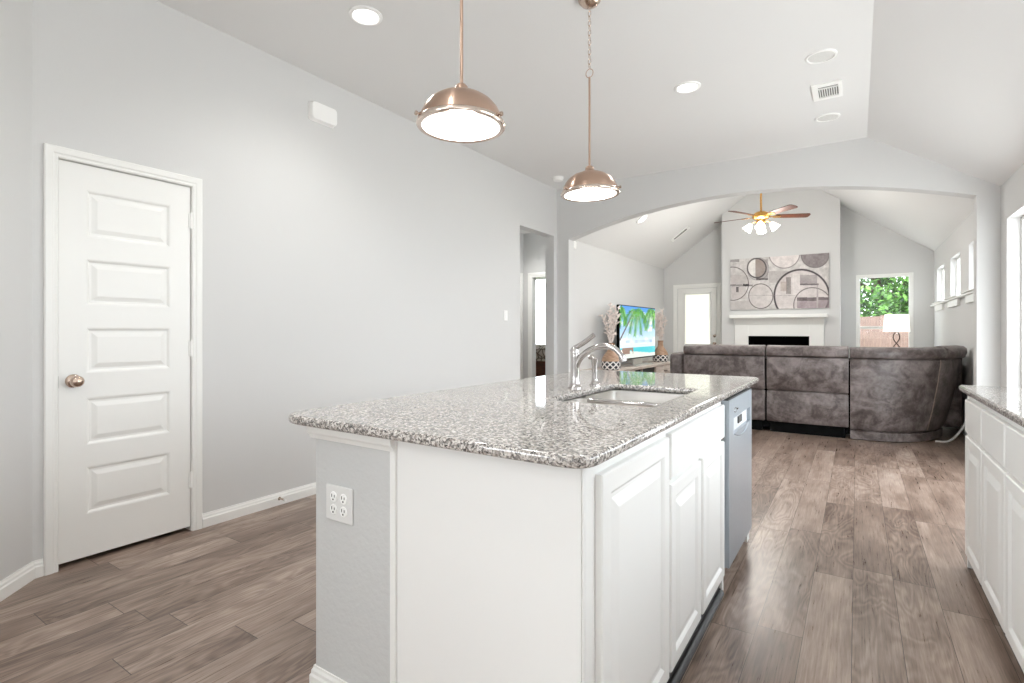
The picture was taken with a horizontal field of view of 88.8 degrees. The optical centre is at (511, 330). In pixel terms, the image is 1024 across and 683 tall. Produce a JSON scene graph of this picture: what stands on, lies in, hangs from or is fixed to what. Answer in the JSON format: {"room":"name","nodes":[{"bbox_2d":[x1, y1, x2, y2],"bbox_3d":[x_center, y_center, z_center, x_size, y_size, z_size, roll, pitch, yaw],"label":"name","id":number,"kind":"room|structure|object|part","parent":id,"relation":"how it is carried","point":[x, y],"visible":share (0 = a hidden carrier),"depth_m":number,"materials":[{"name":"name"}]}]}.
{"room":"kitchen","nodes":[
{"label":"kitchen","id":0,"kind":"room"},
{"bbox_2d":[0,0,32,580],"bbox_3d":[-2.202,-0.340,1.656,0.141,3.060,1.810,0,0,-12],"label":"wall","id":1,"kind":"structure","parent":0,"point":[16,16],"depth_m":2.40,"materials":[{"name":"white paint"}]},
{"bbox_2d":[0,558,43,601],"bbox_3d":[-2.124,1.149,1.664,0.036,0.083,1.795,0,0,-11],"label":"baseboard","id":2,"kind":"structure","parent":1,"relation":"attached to","point":[33,570],"depth_m":2.42,"materials":[{"name":"white paint"}]},
{"bbox_2d":[33,0,663,560],"bbox_3d":[0.346,-0.340,6.672,0.150,3.060,10.320,0,0,33],"label":"wall","id":3,"kind":"structure","parent":0,"point":[369,256],"depth_m":3.69,"materials":[{"name":"white paint"}]},
{"bbox_2d":[43,143,201,575],"bbox_3d":[-2.085,0.138,2.858,0.141,2.105,0.735,0,0,33],"label":"door","id":4,"kind":"structure","parent":3,"relation":"in","point":[122,240],"depth_m":2.81,"materials":[{"name":"white paint"}]},
{"bbox_3d":[-2.195,0.253,2.632,0.075,0.068,0.068,0,0,33],"label":"knob","id":5,"kind":"part","parent":4,"relation":"part of","materials":[{"name":"gold metal"}]},
{"bbox_2d":[202,482,315,527],"bbox_3d":[-0.885,1.149,4.656,0.014,0.083,3.582,0,0,33],"label":"baseboard","id":6,"kind":"structure","parent":3,"relation":"attached to","point":[221,515],"depth_m":3.44,"materials":[{"name":"white paint"}]},
{"bbox_2d":[308,101,336,127],"bbox_3d":[-1.392,-1.599,3.860,0.044,0.137,0.228,0,0,33],"label":"door chime","id":7,"kind":"object","parent":3,"relation":"attached to","point":[319,113],"visible":1,"depth_m":3.83,"materials":[{"name":"white plastic"}]},
{"bbox_2d":[504,310,507,320],"bbox_3d":[-0.069,-0.175,5.897,0.010,0.114,0.070,0,0,33],"label":"light switch","id":8,"kind":"object","parent":3,"relation":"attached to","point":[505,311],"visible":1,"depth_m":5.90,"materials":[{"name":"white plastic"}]},
{"bbox_2d":[0,427,1023,682],"bbox_3d":[-0.728,1.250,5.093,9.176,0.120,14.500,0,0,33],"label":"floor","id":9,"kind":"structure","parent":0,"point":[852,567],"depth_m":2.35,"materials":[{"name":"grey wood"}]},
{"bbox_2d":[390,431,668,682],"bbox_3d":[0.080,0.748,1.612,0.642,0.884,0.620,0,0,33],"label":"base cabinet","id":10,"kind":"object","parent":9,"relation":"on","point":[503,570],"visible":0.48,"depth_m":1.36,"materials":[{"name":"white paint"}]},
{"bbox_3d":[-0.345,0.748,1.530,0.023,0.884,0.014,0,0,33],"label":"corner trim","id":11,"kind":"part","parent":10,"relation":"part of","materials":[{"name":"white paint"}]},
{"bbox_3d":[-0.085,0.748,1.365,0.590,0.884,0.010,0,0,33],"label":"panel","id":12,"kind":"part","parent":10,"relation":"part of","materials":[{"name":"white paint"}]},
{"bbox_3d":[0.164,0.748,1.202,0.005,0.884,0.008,0,0,33],"label":"corner trim","id":13,"kind":"part","parent":10,"relation":"part of","materials":[{"name":"white paint"}]},
{"bbox_3d":[0.353,0.730,1.466,0.019,0.776,0.532,0,0,33],"label":"door","id":14,"kind":"part","parent":10,"relation":"part of","materials":[{"name":"white paint"}]},
{"bbox_2d":[536,346,544,376],"bbox_3d":[0.684,0.736,11.253,1.850,0.909,1.860,0,0,33],"label":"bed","id":15,"kind":"object","parent":9,"relation":"on","point":[540,352],"visible":0.05,"depth_m":10.26,"materials":[{"name":"brown wood"}]},
{"bbox_3d":[0.693,0.618,11.274,1.700,0.295,1.775,0,0,33],"label":"mattress","id":16,"kind":"part","parent":15,"relation":"part of","materials":[{"name":"fabric"}]},
{"bbox_3d":[0.684,0.890,11.253,1.850,0.600,1.860,0,0,33],"label":"frame","id":17,"kind":"part","parent":15,"relation":"part of","materials":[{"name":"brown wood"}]},
{"bbox_2d":[579,360,669,372],"bbox_3d":[1.982,0.875,8.575,0.516,0.630,2.980,0,0,33],"label":"tv stand","id":18,"kind":"object","parent":9,"relation":"on","point":[657,367],"visible":0.16,"depth_m":8.74,"materials":[{"name":"brown wood"}]},
{"bbox_2d":[598,302,620,369],"bbox_3d":[1.435,0.071,7.576,0.292,0.976,0.313,0,0,33],"label":"vase","id":19,"kind":"object","parent":18,"relation":"on","point":[610,360],"visible":0.96,"depth_m":7.52,"materials":[{"name":"brown wood"}]},
{"bbox_2d":[616,304,654,366],"bbox_3d":[2.062,0.080,8.565,0.230,0.960,1.670,0,0,33],"label":"television","id":20,"kind":"object","parent":18,"relation":"on","point":[635,334],"visible":0.98,"depth_m":8.46,"materials":[{"name":"black"}]},
{"bbox_2d":[652,308,668,361],"bbox_3d":[2.705,0.069,9.531,0.284,0.981,0.304,0,0,33],"label":"vase","id":21,"kind":"object","parent":18,"relation":"on","point":[661,355],"visible":0.98,"depth_m":9.48,"materials":[{"name":"brown wood"}]},
{"bbox_3d":[2.703,0.700,9.274,0.020,0.180,0.912,0,0,33],"label":"drawer","id":22,"kind":"part","parent":18,"relation":"part of","materials":[{"name":"brown wood"}]},
{"bbox_2d":[579,390,724,682],"bbox_3d":[0.505,0.748,2.236,0.620,0.884,0.914,0,0,33],"label":"base cabinet","id":23,"kind":"object","parent":9,"relation":"on","point":[696,447],"visible":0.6,"depth_m":1.95,"materials":[{"name":"white paint"}]},
{"bbox_3d":[0.619,0.808,1.869,0.019,0.613,0.387,0,0,33],"label":"door","id":24,"kind":"part","parent":23,"relation":"part of","materials":[{"name":"white paint"}]},
{"bbox_3d":[0.737,0.410,2.048,0.019,0.150,0.814,0,0,33],"label":"false drawer","id":25,"kind":"part","parent":23,"relation":"part of","materials":[{"name":"white paint"}]},
{"bbox_3d":[0.852,0.808,2.223,0.019,0.613,0.394,0,0,33],"label":"door","id":26,"kind":"part","parent":23,"relation":"part of","materials":[{"name":"white paint"}]},
{"bbox_2d":[721,387,751,567],"bbox_3d":[0.907,0.753,2.833,0.634,0.874,0.616,0,0,33],"label":"dishwasher","id":27,"kind":"object","parent":9,"relation":"on","point":[737,439],"visible":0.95,"depth_m":2.57,"materials":[{"name":"silver metal"}]},
{"bbox_2d":[729,314,827,355],"bbox_3d":[4.670,0.451,9.204,1.530,1.478,0.930,0,0,33],"label":"fireplace surround","id":28,"kind":"object","parent":9,"relation":"on","point":[771,329],"visible":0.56,"depth_m":9.21,"materials":[{"name":"white paint"}]},
{"bbox_2d":[729,314,827,318],"bbox_3d":[4.626,-0.259,9.137,1.530,0.058,0.189,0,0,33],"label":"mantel shelf","id":29,"kind":"object","parent":28,"relation":"attached to","point":[771,316],"depth_m":9.02,"materials":[{"name":"white paint"}]},
{"bbox_3d":[4.641,-0.170,9.151,1.410,0.120,0.149,0,0,33],"label":"crown moulding","id":30,"kind":"part","parent":28,"relation":"part of","materials":[{"name":"white paint"}]},
{"bbox_2d":[670,344,966,442],"bbox_3d":[3.970,0.674,6.953,3.090,1.034,2.420,0,0,33],"label":"sectional sofa","id":31,"kind":"object","parent":9,"relation":"on","point":[880,394],"visible":0.91,"depth_m":5.79,"materials":[{"name":"grey fabric"}]},
{"bbox_3d":[2.416,0.708,7.235,0.185,0.845,1.000,0,0,33],"label":"armrest","id":32,"kind":"part","parent":31,"relation":"part of","materials":[{"name":"grey fabric"}]},
{"bbox_3d":[2.670,0.496,6.568,0.945,0.397,0.274,0,0,33],"label":"backrest","id":33,"kind":"part","parent":31,"relation":"part of","materials":[{"name":"grey fabric"}]},
{"bbox_3d":[3.272,0.735,6.604,0.070,0.810,0.870,0,0,33],"label":"frame","id":34,"kind":"part","parent":31,"relation":"part of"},
{"bbox_3d":[3.423,0.496,6.071,0.815,0.397,0.274,0,0,33],"label":"backrest","id":35,"kind":"part","parent":31,"relation":"part of","materials":[{"name":"grey fabric"}]},
{"bbox_3d":[3.914,0.735,6.061,0.060,0.810,0.670,0,0,33],"label":"frame","id":36,"kind":"part","parent":31,"relation":"part of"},
{"bbox_3d":[4.349,0.695,5.788,1.307,0.780,0.583,0,0,-10],"label":"backrest","id":37,"kind":"part","parent":31,"relation":"part of","materials":[{"name":"grey fabric"}]},
{"bbox_3d":[4.733,1.039,5.606,0.431,0.306,0.056,0,0,-11],"label":"power cord","id":38,"kind":"part","parent":31,"relation":"part of","materials":[{"name":"white plastic"}]},
{"bbox_3d":[5.345,0.655,6.555,0.265,0.870,1.570,0,0,33],"label":"backrest","id":39,"kind":"part","parent":31,"relation":"part of","materials":[{"name":"grey fabric"}]},
{"bbox_2d":[965,395,989,603],"bbox_3d":[2.409,0.748,2.302,0.583,0.884,0.436,0,0,33],"label":"base cabinet","id":40,"kind":"object","parent":9,"relation":"on","point":[974,449],"visible":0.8,"depth_m":2.43,"materials":[{"name":"white paint"}]},
{"bbox_3d":[2.530,0.748,2.475,0.571,0.884,0.014,0,0,33],"label":"panel","id":41,"kind":"part","parent":40,"relation":"part of","materials":[{"name":"white paint"}]},
{"bbox_3d":[2.170,0.423,2.451,0.019,0.163,0.402,0,0,33],"label":"drawer","id":42,"kind":"part","parent":40,"relation":"part of","materials":[{"name":"white paint"}]},
{"bbox_3d":[2.170,0.819,2.451,0.019,0.593,0.402,0,0,33],"label":"door","id":43,"kind":"part","parent":40,"relation":"part of","materials":[{"name":"white paint"}]},
{"bbox_2d":[959,385,1023,427],"bbox_3d":[1.912,0.291,1.566,0.603,0.030,2.320,0,0,33],"label":"countertop","id":44,"kind":"structure","parent":40,"relation":"on","point":[1008,402],"depth_m":2.17,"materials":[{"name":"stone"}]},
{"bbox_2d":[982,407,1015,657],"bbox_3d":[2.171,0.748,1.940,0.583,0.884,0.429,0,0,33],"label":"base cabinet","id":45,"kind":"object","parent":9,"relation":"on","point":[994,471],"visible":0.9,"depth_m":2.06,"materials":[{"name":"white paint"}]},
{"bbox_3d":[1.935,0.423,2.096,0.019,0.163,0.410,0,0,33],"label":"drawer","id":46,"kind":"part","parent":45,"relation":"part of","materials":[{"name":"white paint"}]},
{"bbox_3d":[1.935,0.819,2.096,0.019,0.593,0.410,0,0,33],"label":"door","id":47,"kind":"part","parent":45,"relation":"part of","materials":[{"name":"white paint"}]},
{"bbox_2d":[1005,421,1023,673],"bbox_3d":[1.934,0.748,1.581,0.583,0.884,0.429,0,0,33],"label":"base cabinet","id":48,"kind":"object","parent":9,"relation":"on","point":[1014,433],"visible":0.98,"depth_m":1.80,"materials":[{"name":"white paint"}]},
{"bbox_3d":[1.698,0.423,1.737,0.019,0.163,0.410,0,0,33],"label":"drawer","id":49,"kind":"part","parent":48,"relation":"part of","materials":[{"name":"white paint"}]},
{"bbox_3d":[5.924,0.795,8.072,0.600,0.790,0.560,0,0,33],"label":"end table","id":50,"kind":"object","parent":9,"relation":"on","visible":0},
{"bbox_2d":[883,314,909,346],"bbox_3d":[5.900,0.073,8.028,0.336,0.653,0.336,0,0,33],"label":"table lamp","id":51,"kind":"object","parent":50,"relation":"on","point":[894,323],"visible":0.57,"depth_m":7.91,"materials":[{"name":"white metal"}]},
{"bbox_3d":[5.900,-0.120,8.028,0.336,0.265,0.336,0,0,33],"label":"lamp shade","id":52,"kind":"part","parent":51,"relation":"part of","materials":[{"name":"white fabric"}]},
{"bbox_2d":[156,0,873,188],"bbox_3d":[-0.636,-1.920,2.096,3.530,0.100,9.400,0,0,33],"label":"ceiling","id":53,"kind":"structure","parent":0,"point":[754,97],"depth_m":3.68,"materials":[{"name":"white paint"}]},
{"bbox_2d":[348,5,382,25],"bbox_3d":[-0.867,-1.863,3.099,0.196,0.014,0.196,0,0,33],"label":"recessed light","id":54,"kind":"object","parent":53,"relation":"in","point":[361,14],"visible":1,"depth_m":3.08,"materials":[{"name":"white plastic"}]},
{"bbox_2d":[414,0,504,143],"bbox_3d":[-0.185,-1.311,1.957,0.346,1.116,0.332,0,0,33],"label":"pendant lamp","id":55,"kind":"object","parent":53,"relation":"hanging from","point":[460,113],"visible":1,"depth_m":1.89,"materials":[{"name":"brown metal"}]},
{"bbox_3d":[-0.191,-0.759,1.961,0.293,0.012,0.293,0,0,33],"label":"glass","id":56,"kind":"part","parent":55,"relation":"part of","materials":[{"name":"white glass"}]},
{"bbox_3d":[-0.189,-1.178,1.961,0.012,0.504,0.012,0,0,33],"label":"stem","id":57,"kind":"part","parent":55,"relation":"part of","materials":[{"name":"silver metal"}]},
{"bbox_3d":[-0.191,-0.834,1.961,0.308,0.111,0.308,0,0,33],"label":"lamp shade","id":58,"kind":"part","parent":55,"relation":"part of","materials":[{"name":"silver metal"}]},
{"bbox_2d":[552,176,563,181],"bbox_3d":[0.562,-1.847,6.373,0.140,0.046,0.140,0,0,33],"label":"smoke detector","id":59,"kind":"object","parent":53,"relation":"attached to","point":[555,178],"visible":1,"depth_m":6.33,"materials":[{"name":"white plastic"}]},
{"bbox_2d":[561,0,621,201],"bbox_3d":[0.446,-1.313,2.943,0.346,1.113,0.332,0,0,33],"label":"pendant lamp","id":60,"kind":"object","parent":53,"relation":"hanging from","point":[589,185],"visible":1,"depth_m":2.89,"materials":[{"name":"brown metal"}]},
{"bbox_3d":[0.437,-1.180,2.946,0.012,0.500,0.012,0,0,33],"label":"stem","id":61,"kind":"part","parent":60,"relation":"part of","materials":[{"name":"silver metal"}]},
{"bbox_3d":[0.437,-1.665,2.946,0.016,0.388,0.016,0,0,-12],"label":"chain","id":62,"kind":"part","parent":60,"relation":"part of","materials":[{"name":"beige metal"}]},
{"bbox_3d":[0.440,-0.837,2.946,0.308,0.114,0.308,0,0,33],"label":"lamp shade","id":63,"kind":"part","parent":60,"relation":"part of","materials":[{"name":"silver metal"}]},
{"bbox_3d":[0.441,-0.764,2.946,0.293,0.015,0.293,0,0,33],"label":"glass","id":64,"kind":"part","parent":60,"relation":"part of","materials":[{"name":"white glass"}]},
{"bbox_2d":[674,81,700,92],"bbox_3d":[1.344,-1.863,4.007,0.196,0.014,0.196,0,0,33],"label":"recessed light","id":65,"kind":"object","parent":53,"relation":"in","point":[687,86],"visible":1,"depth_m":3.99,"materials":[{"name":"white plastic"}]},
{"bbox_2d":[805,48,837,63],"bbox_3d":[2.102,-1.865,3.557,0.192,0.011,0.192,0,0,33],"label":"ceiling speaker","id":66,"kind":"object","parent":53,"relation":"attached to","point":[823,55],"visible":1,"depth_m":3.55,"materials":[{"name":"white plastic"}]},
{"bbox_2d":[808,51,833,61],"bbox_3d":[2.102,-1.865,3.557,0.157,0.002,0.157,0,0,33],"label":"grille","id":67,"kind":"object","parent":66,"relation":"attached to","point":[817,56],"depth_m":3.55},
{"bbox_2d":[811,79,842,101],"bbox_3d":[2.446,-1.864,4.059,0.198,0.012,0.310,0,0,33],"label":"ceiling vent","id":68,"kind":"object","parent":53,"relation":"in","point":[831,89],"visible":1,"depth_m":4.04,"materials":[{"name":"white plastic"}]},
{"bbox_2d":[815,113,839,121],"bbox_3d":[2.758,-1.865,4.572,0.192,0.011,0.192,0,0,33],"label":"ceiling speaker","id":69,"kind":"object","parent":53,"relation":"attached to","point":[827,117],"visible":1,"depth_m":4.57,"materials":[{"name":"white plastic"}]},
{"bbox_2d":[817,114,837,120],"bbox_3d":[2.758,-1.865,4.572,0.157,0.002,0.157,0,0,33],"label":"grille","id":70,"kind":"object","parent":69,"relation":"attached to","point":[824,117],"depth_m":4.57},
{"bbox_2d":[520,233,523,378],"bbox_3d":[-0.626,-0.185,7.241,0.100,2.750,2.800,0,0,33],"label":"wall","id":71,"kind":"structure","parent":0,"point":[521,234],"depth_m":8.38,"materials":[{"name":"white paint"}]},
{"bbox_2d":[520,273,522,378],"bbox_3d":[-0.089,0.135,7.965,0.040,2.110,0.910,0,0,33],"label":"door frame","id":72,"kind":"structure","parent":71,"relation":"in","point":[521,274],"depth_m":8.30,"materials":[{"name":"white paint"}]},
{"bbox_2d":[316,438,748,682],"bbox_3d":[0.352,0.748,2.364,0.985,0.884,2.155,0,0,33],"label":"wall","id":73,"kind":"structure","parent":0,"point":[353,562],"depth_m":1.63,"materials":[{"name":"grey paint"}]},
{"bbox_2d":[309,664,347,682],"bbox_3d":[0.068,1.149,2.516,0.371,0.083,2.124,0,0,33],"label":"baseboard","id":74,"kind":"structure","parent":73,"relation":"attached to","point":[318,674],"depth_m":1.70,"materials":[{"name":"white paint"}]},
{"bbox_2d":[326,483,352,525],"bbox_3d":[-0.550,0.550,1.662,0.128,0.114,0.010,0,0,33],"label":"power outlet","id":75,"kind":"object","parent":73,"relation":"attached to","point":[339,499],"visible":1,"depth_m":1.66,"materials":[{"name":"white plastic"}]},
{"bbox_2d":[330,504,336,513],"bbox_3d":[-0.571,0.570,1.673,0.033,0.033,0.003,0,0,33],"label":"socket","id":76,"kind":"object","parent":75,"relation":"attached to","point":[333,507],"depth_m":1.67,"materials":[{"name":"white plastic"}]},
{"bbox_2d":[330,491,336,501],"bbox_3d":[-0.571,0.530,1.673,0.033,0.033,0.003,0,0,33],"label":"socket","id":77,"kind":"object","parent":75,"relation":"attached to","point":[333,494],"depth_m":1.67,"materials":[{"name":"white plastic"}]},
{"bbox_2d":[340,507,346,516],"bbox_3d":[-0.531,0.570,1.647,0.033,0.033,0.003,0,0,33],"label":"socket","id":78,"kind":"object","parent":75,"relation":"attached to","point":[343,510],"depth_m":1.64,"materials":[{"name":"white plastic"}]},
{"bbox_2d":[340,494,346,504],"bbox_3d":[-0.531,0.530,1.647,0.033,0.033,0.003,0,0,33],"label":"socket","id":79,"kind":"object","parent":75,"relation":"attached to","point":[343,497],"depth_m":1.64,"materials":[{"name":"white plastic"}]},
{"bbox_2d":[306,426,393,451],"bbox_3d":[0.087,0.329,2.525,0.391,0.045,2.188,0,0,33],"label":"trim","id":80,"kind":"structure","parent":73,"relation":"attached to","point":[330,435],"depth_m":1.60,"materials":[{"name":"white paint"}]},
{"bbox_2d":[289,370,758,468],"bbox_3d":[0.350,0.291,2.447,1.140,0.030,2.410,0,0,33],"label":"countertop","id":81,"kind":"structure","parent":73,"relation":"on","point":[532,420],"depth_m":1.71,"materials":[{"name":"stone"}]},
{"bbox_2d":[588,355,599,384],"bbox_3d":[0.422,0.199,2.687,0.057,0.155,0.052,0,0,33],"label":"sprayer","id":82,"kind":"object","parent":81,"relation":"on","point":[594,361],"visible":1,"depth_m":2.67,"materials":[{"name":"silver metal"}]},
{"bbox_2d":[568,333,626,388],"bbox_3d":[0.401,0.142,2.479,0.297,0.268,0.068,0,0,33],"label":"kitchen faucet","id":83,"kind":"object","parent":81,"relation":"on","point":[576,358],"visible":1,"depth_m":2.51,"materials":[{"name":"silver metal"}]},
{"bbox_3d":[0.340,0.061,2.519,0.135,0.106,0.042,0,0,33],"label":"lever","id":84,"kind":"part","parent":83,"relation":"part of","materials":[{"name":"silver metal"}]},
{"bbox_3d":[0.406,0.122,2.476,0.258,0.128,0.030,0,0,33],"label":"spout","id":85,"kind":"part","parent":83,"relation":"part of","materials":[{"name":"silver metal"}]},
{"bbox_2d":[566,390,685,406],"bbox_3d":[0.510,0.402,2.308,0.466,0.189,0.757,0,0,33],"label":"sink","id":86,"kind":"object","parent":81,"relation":"in","point":[610,397],"visible":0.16,"depth_m":2.59,"materials":[{"name":"silver metal"}]},
{"bbox_3d":[0.402,0.402,2.143,0.466,0.189,0.363,0,0,33],"label":"bowl","id":87,"kind":"part","parent":86,"relation":"part of","materials":[{"name":"silver metal"}]},
{"bbox_3d":[0.609,0.402,2.458,0.466,0.189,0.398,0,0,33],"label":"bowl","id":88,"kind":"part","parent":86,"relation":"part of","materials":[{"name":"silver metal"}]},
{"bbox_2d":[524,233,544,377],"bbox_3d":[-0.679,-0.185,9.014,4.140,2.750,0.100,0,0,33],"label":"wall","id":89,"kind":"structure","parent":0,"point":[534,244],"depth_m":8.33,"materials":[{"name":"white paint"}]},
{"bbox_2d":[528,272,544,377],"bbox_3d":[0.671,0.135,8.113,0.925,2.110,0.124,0,0,33],"label":"door frame","id":90,"kind":"structure","parent":89,"relation":"in","point":[532,277],"depth_m":8.30,"materials":[{"name":"white paint"}]},
{"bbox_2d":[575,195,745,268],"bbox_3d":[2.802,-2.079,8.431,2.313,1.785,4.660,0,0,33],"label":"ceiling","id":91,"kind":"structure","parent":0,"point":[648,241],"depth_m":8.96,"materials":[{"name":"white paint"}]},
{"bbox_2d":[637,214,647,223],"bbox_3d":[1.985,-1.707,7.975,0.160,0.118,0.196,0,0,37],"label":"recessed light","id":92,"kind":"object","parent":91,"relation":"in","point":[641,219],"visible":0.99,"depth_m":7.95,"materials":[{"name":"white plastic"}]},
{"bbox_2d":[670,226,689,241],"bbox_3d":[3.038,-1.750,9.445,0.316,0.233,0.160,0,0,33],"label":"ceiling vent","id":93,"kind":"object","parent":91,"relation":"in","point":[684,230],"visible":1,"depth_m":9.44,"materials":[{"name":"white plastic"}]},
{"bbox_2d":[715,193,810,233],"bbox_3d":[3.554,-2.131,7.521,1.258,1.442,1.261,0,0,33],"label":"ceiling fan","id":94,"kind":"object","parent":91,"relation":"hanging from","point":[760,216],"visible":0.93,"depth_m":7.40,"materials":[{"name":"brown wood"}]},
{"bbox_3d":[3.195,-1.640,7.272,0.470,0.035,0.131,0,0,-30],"label":"blade","id":95,"kind":"part","parent":94,"relation":"part of","materials":[{"name":"brown wood"}]},
{"bbox_3d":[3.397,-1.481,7.574,0.130,0.142,0.130,0,0,-16],"label":"lamp shade","id":96,"kind":"part","parent":94,"relation":"part of","materials":[{"name":"white glass"}]},
{"bbox_3d":[3.475,-1.481,7.319,0.130,0.142,0.130,0,0,-16],"label":"lamp shade","id":97,"kind":"part","parent":94,"relation":"part of","materials":[{"name":"white glass"}]},
{"bbox_3d":[3.563,-1.615,7.485,0.240,0.190,0.240,0,0,33],"label":"motor","id":98,"kind":"part","parent":94,"relation":"part of","materials":[{"name":"gold metal"}]},
{"bbox_3d":[3.652,-1.481,7.651,0.130,0.142,0.130,0,0,-18],"label":"lamp shade","id":99,"kind":"part","parent":94,"relation":"part of","materials":[{"name":"white glass"}]},
{"bbox_3d":[3.730,-1.481,7.396,0.130,0.142,0.130,0,0,-16],"label":"lamp shade","id":100,"kind":"part","parent":94,"relation":"part of","materials":[{"name":"white glass"}]},
{"bbox_3d":[3.652,-1.640,7.069,0.131,0.035,0.470,0,0,-12],"label":"blade","id":101,"kind":"part","parent":94,"relation":"part of","materials":[{"name":"brown wood"}]},
{"bbox_3d":[3.986,-1.640,7.440,0.470,0.035,0.131,0,0,6],"label":"blade","id":102,"kind":"part","parent":94,"relation":"part of","materials":[{"name":"brown wood"}]},
{"bbox_2d":[685,294,709,343],"bbox_3d":[3.712,0.075,10.467,0.480,1.630,0.003,0,0,33],"label":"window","id":103,"kind":"structure","parent":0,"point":[697,306],"depth_m":10.47,"materials":[{"name":"white glass"}]},
{"bbox_2d":[557,137,1000,385],"bbox_3d":[2.451,-0.875,5.781,4.626,4.130,0.150,0,0,33],"label":"wall","id":104,"kind":"structure","parent":0,"point":[866,163],"depth_m":5.30,"materials":[{"name":"white paint"}]},
{"bbox_2d":[722,190,840,345],"bbox_3d":[4.818,-0.828,9.424,1.865,4.037,0.498,0,0,33],"label":"wall","id":105,"kind":"structure","parent":0,"point":[820,232],"depth_m":9.12,"materials":[{"name":"white paint"}]},
{"bbox_2d":[730,253,828,309],"bbox_3d":[4.669,-0.849,9.197,1.552,0.923,0.040,0,0,33],"label":"abstract painting","id":106,"kind":"object","parent":105,"relation":"attached to","point":[792,281],"visible":1,"depth_m":9.15,"materials":[{"name":"fabric"}]},
{"bbox_2d":[664,205,933,360],"bbox_3d":[5.017,-0.856,9.676,4.640,4.092,0.140,0,0,33],"label":"wall","id":107,"kind":"structure","parent":0,"point":[868,247],"depth_m":9.01,"materials":[{"name":"white paint"}]},
{"bbox_2d":[673,283,720,352],"bbox_3d":[3.689,0.125,10.455,0.925,2.130,0.103,0,0,33],"label":"door","id":108,"kind":"structure","parent":107,"relation":"in","point":[697,309],"depth_m":10.47,"materials":[{"name":"white paint"}]},
{"bbox_3d":[3.703,0.075,10.454,0.544,1.694,0.018,0,0,33],"label":"glass frame","id":109,"kind":"part","parent":108,"relation":"part of","materials":[{"name":"white paint"}]},
{"bbox_2d":[856,272,912,346],"bbox_3d":[6.257,-0.120,8.795,0.880,1.680,0.094,0,0,33],"label":"window","id":110,"kind":"structure","parent":107,"relation":"in","point":[858,277],"depth_m":8.82,"materials":[{"name":"white paint"}]},
{"bbox_3d":[6.263,-0.055,8.806,0.670,0.044,0.057,0,0,33],"label":"meeting rail","id":111,"kind":"part","parent":110,"relation":"part of","materials":[{"name":"white paint"}]},
{"bbox_2d":[822,190,973,250],"bbox_3d":[4.738,-2.075,7.153,2.327,1.793,4.660,0,0,33],"label":"ceiling","id":112,"kind":"structure","parent":0,"point":[927,220],"depth_m":7.23,"materials":[{"name":"white paint"}]},
{"bbox_2d":[867,0,1023,185],"bbox_3d":[1.295,-1.565,0.823,1.096,0.810,9.400,0,0,33],"label":"ceiling","id":113,"kind":"structure","parent":0,"point":[946,88],"depth_m":3.38,"materials":[{"name":"white paint"}]},
{"bbox_2d":[930,211,973,424],"bbox_3d":[5.621,-0.055,6.577,0.210,2.490,4.670,0,0,33],"label":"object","id":114,"kind":"structure","parent":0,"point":[954,325],"depth_m":6.39,"materials":[{"name":"white paint"}]},
{"bbox_2d":[942,268,943,300],"bbox_3d":[6.439,-0.691,7.714,0.060,0.538,0.770,0,0,33],"label":"window","id":115,"kind":"structure","parent":114,"relation":"attached to","point":[943,268],"depth_m":8.03,"materials":[{"name":"white glass"}]},
{"bbox_2d":[956,256,959,294],"bbox_3d":[5.683,-0.691,6.569,0.060,0.538,0.785,0,0,33],"label":"window","id":116,"kind":"structure","parent":114,"relation":"attached to","point":[958,258],"depth_m":6.88,"materials":[{"name":"white glass"}]},
{"bbox_2d":[1001,163,1023,386],"bbox_3d":[1.735,-0.030,0.622,0.140,2.440,9.550,0,0,33],"label":"wall","id":117,"kind":"structure","parent":0,"point":[1012,189],"depth_m":4.31,"materials":[{"name":"white paint"}]},
{"bbox_2d":[957,426,966,435],"bbox_3d":[4.844,1.149,6.820,1.496,0.083,4.820,0,0,33],"label":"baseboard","id":118,"kind":"structure","parent":117,"relation":"attached to","point":[963,431],"depth_m":6.01,"materials":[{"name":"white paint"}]},
{"bbox_2d":[1021,215,1023,386],"bbox_3d":[3.608,0.099,3.380,0.060,2.062,2.117,0,0,33],"label":"window","id":119,"kind":"structure","parent":117,"relation":"in","point":[1022,217],"depth_m":4.25,"materials":[{"name":"white paint"}]},
{"label":"outside","id":120,"kind":"structure","parent":0,"visible":0},
{"bbox_3d":[18.331,1.450,23.248,55.000,0.120,31.000,0,0,33],"label":"ground","id":121,"kind":"structure","parent":120,"visible":0},
{"bbox_2d":[860,277,908,316],"bbox_3d":[10.857,-1.311,15.225,3.730,5.428,3.389,0,0,10],"label":"tree","id":122,"kind":"object","parent":121,"relation":"on","point":[880,301],"visible":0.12,"depth_m":14.77,"materials":[{"name":"green plant"}]},
{"bbox_2d":[860,315,908,346],"bbox_3d":[8.832,0.495,13.377,18.013,1.790,0.060,0,0,33],"label":"fence","id":123,"kind":"object","parent":121,"relation":"on","point":[868,337],"visible":0.02,"depth_m":13.11,"materials":[{"name":"brown wood"}]},
{"bbox_2d":[868,276,908,308],"bbox_3d":[15.463,-2.256,19.363,4.024,7.309,3.896,0,0,31],"label":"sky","id":124,"kind":"structure","parent":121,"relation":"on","point":[908,276],"depth_m":19.09,"materials":[{"name":"white"}]}
]}

